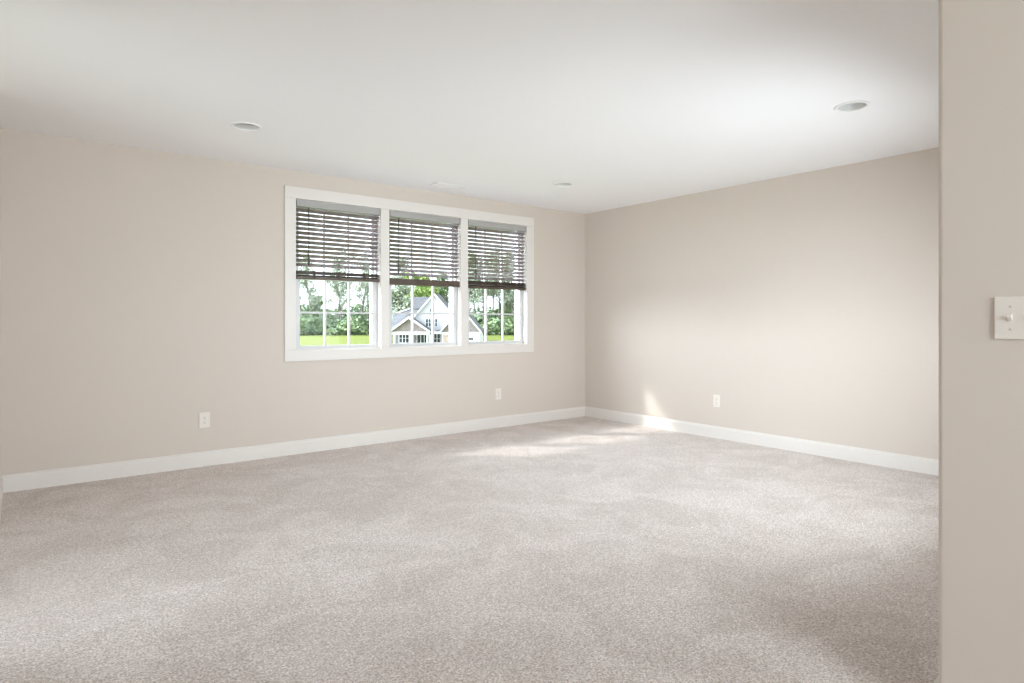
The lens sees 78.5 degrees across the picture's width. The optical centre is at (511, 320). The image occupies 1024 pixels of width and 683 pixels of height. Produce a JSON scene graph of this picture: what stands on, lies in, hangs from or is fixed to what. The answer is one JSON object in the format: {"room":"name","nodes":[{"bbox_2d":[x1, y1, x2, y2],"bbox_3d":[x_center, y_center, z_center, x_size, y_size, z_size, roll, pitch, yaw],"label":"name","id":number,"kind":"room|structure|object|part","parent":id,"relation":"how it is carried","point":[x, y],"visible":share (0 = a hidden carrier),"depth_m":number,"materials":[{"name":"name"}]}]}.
{"room":"empty living room","nodes":[
{"label":"empty living room","id":0,"kind":"room"},
{"bbox_2d":[0,128,584,474],"bbox_3d":[-1.317,-0.068,5.944,5.714,2.440,0.160,0,0,-38],"label":"wall","id":1,"kind":"structure","parent":0,"point":[142,290],"depth_m":4.88,"materials":[{"name":"beige paint"}]},
{"bbox_2d":[199,412,209,427],"bbox_3d":[-2.433,0.787,4.960,0.078,0.120,0.009,0,0,-38],"label":"wall outlet","id":2,"kind":"object","parent":1,"relation":"attached to","point":[204,418],"visible":1,"depth_m":4.96,"materials":[{"name":"beige plastic"}]},
{"bbox_2d":[0,406,585,492],"bbox_3d":[-1.263,1.093,5.876,5.474,0.117,0.015,0,0,-38],"label":"baseboard","id":3,"kind":"structure","parent":1,"relation":"attached to","point":[103,471],"depth_m":5.18,"materials":[{"name":"white paint"}]},
{"bbox_2d":[296,199,379,350],"bbox_3d":[-1.606,-0.397,5.718,0.797,1.311,0.160,0,0,-38],"label":"window","id":4,"kind":"structure","parent":1,"relation":"in","point":[374,312],"depth_m":5.77,"materials":[{"name":"white paint"}]},
{"bbox_3d":[-1.608,-0.690,5.721,0.738,0.662,0.024,0,0,-38],"label":"sash","id":5,"kind":"part","parent":4,"relation":"part of","materials":[{"name":"grey plastic"}]},
{"bbox_3d":[-1.590,-0.078,5.698,0.738,0.634,0.024,0,0,-38],"label":"sash","id":6,"kind":"part","parent":4,"relation":"part of","materials":[{"name":"grey plastic"}]},
{"bbox_2d":[296,199,379,281],"bbox_3d":[-1.561,-0.704,5.661,0.783,0.683,0.070,0,0,-38],"label":"window blind","id":7,"kind":"object","parent":4,"relation":"attached to","point":[314,275],"visible":0.98,"depth_m":5.65,"materials":[{"name":"brown wood"}]},
{"bbox_3d":[-1.566,-0.376,5.667,0.782,0.026,0.052,0,0,-38],"label":"rail","id":8,"kind":"part","parent":7,"relation":"part of","materials":[{"name":"brown wood"}]},
{"bbox_2d":[284,185,533,361],"bbox_3d":[-0.848,-0.401,6.199,2.774,1.504,0.019,0,0,-38],"label":"trim","id":9,"kind":"structure","parent":1,"relation":"attached to","point":[291,193],"depth_m":5.92,"materials":[{"name":"white paint"}]},
{"bbox_2d":[389,210,459,347],"bbox_3d":[-0.904,-0.397,6.269,0.807,1.311,0.160,0,0,-38],"label":"window","id":10,"kind":"structure","parent":1,"relation":"in","point":[454,292],"depth_m":6.39,"materials":[{"name":"white paint"}]},
{"bbox_3d":[-0.907,-0.690,6.272,0.748,0.662,0.024,0,0,-38],"label":"sash","id":11,"kind":"part","parent":10,"relation":"part of","materials":[{"name":"grey plastic"}]},
{"bbox_3d":[-0.889,-0.078,6.249,0.748,0.634,0.024,0,0,-38],"label":"sash","id":12,"kind":"part","parent":10,"relation":"part of","materials":[{"name":"grey plastic"}]},
{"bbox_2d":[389,210,459,286],"bbox_3d":[-0.860,-0.695,6.212,0.793,0.701,0.070,0,0,-38],"label":"window blind","id":13,"kind":"object","parent":10,"relation":"attached to","point":[393,214],"visible":0.91,"depth_m":6.20,"materials":[{"name":"brown wood"}]},
{"bbox_3d":[-0.865,-0.375,6.218,0.792,0.060,0.052,0,0,-38],"label":"rail","id":14,"kind":"part","parent":13,"relation":"part of","materials":[{"name":"brown wood"}]},
{"bbox_2d":[468,219,525,344],"bbox_3d":[-0.206,-0.397,6.818,0.788,1.311,0.160,0,0,-38],"label":"window","id":15,"kind":"structure","parent":1,"relation":"in","point":[520,295],"depth_m":7.00,"materials":[{"name":"white paint"}]},
{"bbox_3d":[-0.208,-0.690,6.821,0.729,0.662,0.024,0,0,-38],"label":"sash","id":16,"kind":"part","parent":15,"relation":"part of","materials":[{"name":"grey plastic"}]},
{"bbox_3d":[-0.190,-0.078,6.798,0.729,0.634,0.024,0,0,-38],"label":"sash","id":17,"kind":"part","parent":15,"relation":"part of","materials":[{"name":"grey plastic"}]},
{"bbox_2d":[468,220,525,289],"bbox_3d":[-0.161,-0.692,6.761,0.774,0.708,0.070,0,0,-38],"label":"window blind","id":18,"kind":"object","parent":15,"relation":"attached to","point":[478,284],"visible":0.91,"depth_m":6.75,"materials":[{"name":"brown wood"}]},
{"bbox_3d":[-0.166,-0.351,6.768,0.773,0.026,0.052,0,0,-38],"label":"rail","id":19,"kind":"part","parent":18,"relation":"part of","materials":[{"name":"brown wood"}]},
{"bbox_3d":[0.018,-0.665,6.910,0.020,0.646,0.056,0,0,-38],"label":"ladder cord","id":20,"kind":"part","parent":18,"relation":"part of","materials":[{"name":"white fabric"}]},
{"bbox_2d":[495,388,500,399],"bbox_3d":[-0.148,0.791,6.755,0.078,0.120,0.009,0,0,-38],"label":"wall outlet","id":21,"kind":"object","parent":1,"relation":"attached to","point":[498,390],"visible":1,"depth_m":6.75,"materials":[{"name":"beige plastic"}]},
{"bbox_2d":[0,416,938,682],"bbox_3d":[0.408,1.252,2.373,7.414,0.200,7.908,0,0,-38],"label":"floor","id":22,"kind":"structure","parent":0,"point":[584,549],"depth_m":2.91,"materials":[{"name":"beige carpet"}]},
{"bbox_2d":[0,0,938,213],"bbox_3d":[0.408,-1.388,2.373,7.414,0.200,7.908,0,0,-38],"label":"ceiling","id":23,"kind":"structure","parent":0,"point":[624,102],"depth_m":3.42,"materials":[{"name":"white paint"}]},
{"bbox_2d":[231,122,262,130],"bbox_3d":[-1.757,-1.317,4.154,0.196,0.075,0.196,0,0,-38],"label":"recessed light","id":24,"kind":"object","parent":23,"relation":"in","point":[245,126],"visible":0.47,"depth_m":4.20,"materials":[{"name":"white metal"}]},
{"bbox_2d":[430,182,466,189],"bbox_3d":[-0.606,-1.327,5.991,0.340,0.091,0.140,0,0,-38],"label":"ceiling vent","id":25,"kind":"object","parent":23,"relation":"in","point":[437,184],"visible":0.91,"depth_m":5.99,"materials":[{"name":"white metal"}]},
{"bbox_2d":[553,182,572,186],"bbox_3d":[0.480,-1.317,5.912,0.196,0.075,0.196,0,0,-38],"label":"recessed light","id":26,"kind":"object","parent":23,"relation":"in","point":[558,184],"visible":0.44,"depth_m":5.97,"materials":[{"name":"white metal"}]},
{"bbox_2d":[833,100,870,111],"bbox_3d":[2.040,-1.317,3.765,0.196,0.075,0.196,0,0,-38],"label":"recessed light","id":27,"kind":"object","parent":23,"relation":"in","point":[850,106],"visible":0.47,"depth_m":3.81,"materials":[{"name":"white metal"}]},
{"bbox_2d":[585,147,938,459],"bbox_3d":[2.397,-0.068,5.745,0.120,2.440,4.744,0,0,-38],"label":"wall","id":28,"kind":"structure","parent":0,"point":[807,302],"depth_m":5.63,"materials":[{"name":"beige paint"}]},
{"bbox_2d":[713,395,719,407],"bbox_3d":[2.005,0.788,6.139,0.009,0.120,0.078,0,0,-38],"label":"wall outlet","id":29,"kind":"object","parent":28,"relation":"attached to","point":[716,398],"visible":1,"depth_m":6.14,"materials":[{"name":"beige plastic"}]},
{"bbox_2d":[585,406,938,475],"bbox_3d":[2.344,1.093,5.703,0.015,0.117,4.714,0,0,-38],"label":"baseboard","id":30,"kind":"structure","parent":28,"relation":"attached to","point":[861,455],"depth_m":5.61,"materials":[{"name":"white paint"}]},
{"bbox_2d":[939,0,1023,682],"bbox_3d":[2.157,-0.068,0.718,0.120,2.440,2.864,0,0,-38],"label":"wall","id":31,"kind":"structure","parent":0,"point":[981,42],"depth_m":1.73,"materials":[{"name":"beige paint"}]},
{"bbox_2d":[994,296,1023,339],"bbox_3d":[1.338,-0.007,1.649,0.017,0.114,0.116,0,0,-38],"label":"light switch","id":32,"kind":"object","parent":31,"relation":"attached to","point":[1008,311],"visible":1,"depth_m":1.67,"materials":[{"name":"beige plastic"}]},
{"bbox_3d":[-3.823,-0.068,3.328,1.700,2.440,0.858,0,0,-38],"label":"wall","id":33,"kind":"structure","parent":0,"visible":0},
{"bbox_2d":[0,476,2,521],"bbox_3d":[-3.139,1.093,3.846,0.015,0.117,0.858,0,0,-38],"label":"baseboard","id":34,"kind":"structure","parent":33,"relation":"attached to","point":[1,478],"depth_m":3.87,"materials":[{"name":"white paint"}]},
{"label":"outside","id":35,"kind":"structure","parent":0,"visible":0},
{"bbox_2d":[300,334,514,345],"bbox_3d":[-65.714,4.302,164.565,620.000,0.300,460.000,0,0,-38],"label":"lawn","id":36,"kind":"structure","parent":35,"point":[305,340],"depth_m":143.95,"materials":[{"name":"green plant"}]},
{"bbox_2d":[299,257,310,316],"bbox_3d":[-64.569,-8.127,183.277,12.677,25.147,12.005,0,0,8],"label":"tree","id":37,"kind":"object","parent":36,"relation":"on","point":[300,257],"visible":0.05,"depth_m":183.77,"materials":[{"name":"green plant"}]},
{"bbox_2d":[299,253,322,334],"bbox_3d":[-61.865,-8.046,189.400,9.536,24.973,14.174,0,0,-35],"label":"tree","id":38,"kind":"object","parent":36,"relation":"on","point":[308,291],"visible":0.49,"depth_m":187.93,"materials":[{"name":"green plant"}]},
{"bbox_2d":[308,294,328,317],"bbox_3d":[-60.485,-2.004,195.790,8.192,12.754,6.677,0,0,36],"label":"tree","id":39,"kind":"object","parent":36,"relation":"on","point":[320,303],"visible":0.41,"depth_m":194.13,"materials":[{"name":"green plant"}]},
{"bbox_2d":[326,260,353,325],"bbox_3d":[-51.015,-6.870,183.474,8.628,22.594,12.824,0,0,-34],"label":"tree","id":40,"kind":"object","parent":36,"relation":"on","point":[336,289],"visible":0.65,"depth_m":182.41,"materials":[{"name":"green plant"}]},
{"bbox_2d":[327,247,359,326],"bbox_3d":[-50.292,-9.370,190.703,13.206,27.662,13.945,0,0,-17],"label":"tree","id":41,"kind":"object","parent":36,"relation":"on","point":[345,284],"visible":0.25,"depth_m":190.84,"materials":[{"name":"green plant"}]},
{"bbox_2d":[347,253,369,319],"bbox_3d":[-42.499,-8.127,186.383,12.005,25.147,12.677,0,0,-10],"label":"tree","id":42,"kind":"object","parent":36,"relation":"on","point":[362,271],"visible":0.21,"depth_m":186.03,"materials":[{"name":"green plant"}]},
{"bbox_2d":[353,262,369,333],"bbox_3d":[-40.986,-6.282,180.818,8.174,21.405,12.149,0,0,41],"label":"tree","id":43,"kind":"object","parent":36,"relation":"on","point":[363,284],"visible":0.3,"depth_m":180.02,"materials":[{"name":"green plant"}]},
{"bbox_2d":[390,272,414,318],"bbox_3d":[-23.042,-2.859,127.984,8.919,14.540,8.552,0,0,-26],"label":"tree","id":44,"kind":"object","parent":36,"relation":"on","point":[400,291],"visible":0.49,"depth_m":127.50,"materials":[{"name":"green plant"}]},
{"bbox_2d":[395,256,413,298],"bbox_3d":[-32.629,-7.458,188.409,13.499,23.784,9.082,0,0,-18],"label":"tree","id":45,"kind":"object","parent":36,"relation":"on","point":[404,256],"visible":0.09,"depth_m":187.56,"materials":[{"name":"green plant"}]},
{"bbox_2d":[300,301,514,334],"bbox_3d":[-28.658,-0.896,191.208,110.227,11.962,91.825,0,0,-38],"label":"thicket","id":46,"kind":"object","parent":36,"relation":"on","point":[308,325],"visible":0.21,"depth_m":182.94,"materials":[{"name":"green plant"}]},
{"bbox_2d":[402,272,439,305],"bbox_3d":[-19.493,-3.095,132.848,10.283,15.016,10.544,0,0,-2],"label":"tree","id":47,"kind":"object","parent":36,"relation":"on","point":[421,291],"visible":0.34,"depth_m":131.26,"materials":[{"name":"green plant"}]},
{"bbox_2d":[392,293,484,342],"bbox_3d":[-11.557,-0.004,99.190,14.140,8.611,13.620,0,0,0],"label":"house","id":48,"kind":"structure","parent":36,"relation":"on","point":[401,323],"depth_m":96.29,"materials":[{"name":"grey"}]},
{"bbox_3d":[-16.569,2.708,96.240,1.454,1.330,0.030,0,0,0],"label":"pane","id":49,"kind":"part","parent":48,"relation":"part of","materials":[{"name":"clear glass"}]},
{"bbox_3d":[-13.738,2.786,96.240,1.609,1.485,0.030,0,0,0],"label":"pane","id":50,"kind":"part","parent":48,"relation":"part of","materials":[{"name":"clear glass"}]},
{"bbox_3d":[-11.510,2.786,96.240,0.928,1.485,0.030,0,0,0],"label":"pane","id":51,"kind":"part","parent":48,"relation":"part of","materials":[{"name":"clear glass"}]},
{"bbox_2d":[435,274,448,303],"bbox_3d":[-15.397,-3.217,139.690,9.768,15.207,7.961,0,0,-2],"label":"tree","id":52,"kind":"object","parent":36,"relation":"on","point":[442,290],"visible":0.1,"depth_m":137.56,"materials":[{"name":"green plant"}]},
{"bbox_2d":[468,253,481,312],"bbox_3d":[-12.202,-8.043,184.877,9.614,24.941,7.423,0,0,-27],"label":"tree","id":53,"kind":"object","parent":36,"relation":"on","point":[470,289],"visible":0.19,"depth_m":184.34,"materials":[{"name":"green plant"}]},
{"bbox_2d":[471,253,487,319],"bbox_3d":[-11.529,-8.692,191.530,7.814,26.254,10.120,0,0,-37],"label":"tree","id":54,"kind":"object","parent":36,"relation":"on","point":[471,253],"visible":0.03,"depth_m":191.63,"materials":[{"name":"green plant"}]},
{"bbox_2d":[468,257,496,323],"bbox_3d":[-9.236,-7.458,185.225,9.082,23.784,13.499,0,0,36],"label":"tree","id":55,"kind":"object","parent":36,"relation":"on","point":[482,291],"visible":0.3,"depth_m":183.44,"materials":[{"name":"green plant"}]},
{"bbox_2d":[484,248,503,311],"bbox_3d":[-5.514,-9.342,193.192,8.204,27.566,10.626,0,0,25],"label":"tree","id":56,"kind":"object","parent":36,"relation":"on","point":[497,296],"visible":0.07,"depth_m":192.71,"materials":[{"name":"green plant"}]},
{"bbox_2d":[487,255,514,326],"bbox_3d":[-3.089,-7.458,184.604,13.499,23.784,9.082,0,0,-43],"label":"tree","id":57,"kind":"object","parent":36,"relation":"on","point":[506,297],"visible":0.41,"depth_m":184.16,"materials":[{"name":"green plant"}]},
{"bbox_2d":[496,290,514,316],"bbox_3d":[-1.236,-3.217,190.134,7.961,15.207,9.768,0,0,-26],"label":"tree","id":58,"kind":"object","parent":36,"relation":"on","point":[507,310],"visible":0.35,"depth_m":187.65,"materials":[{"name":"green plant"}]},
{"bbox_2d":[498,249,514,317],"bbox_3d":[-0.107,-8.692,185.310,10.120,26.254,7.814,0,0,41],"label":"tree","id":59,"kind":"object","parent":36,"relation":"on","point":[511,292],"visible":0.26,"depth_m":184.88,"materials":[{"name":"green plant"}]}
]}

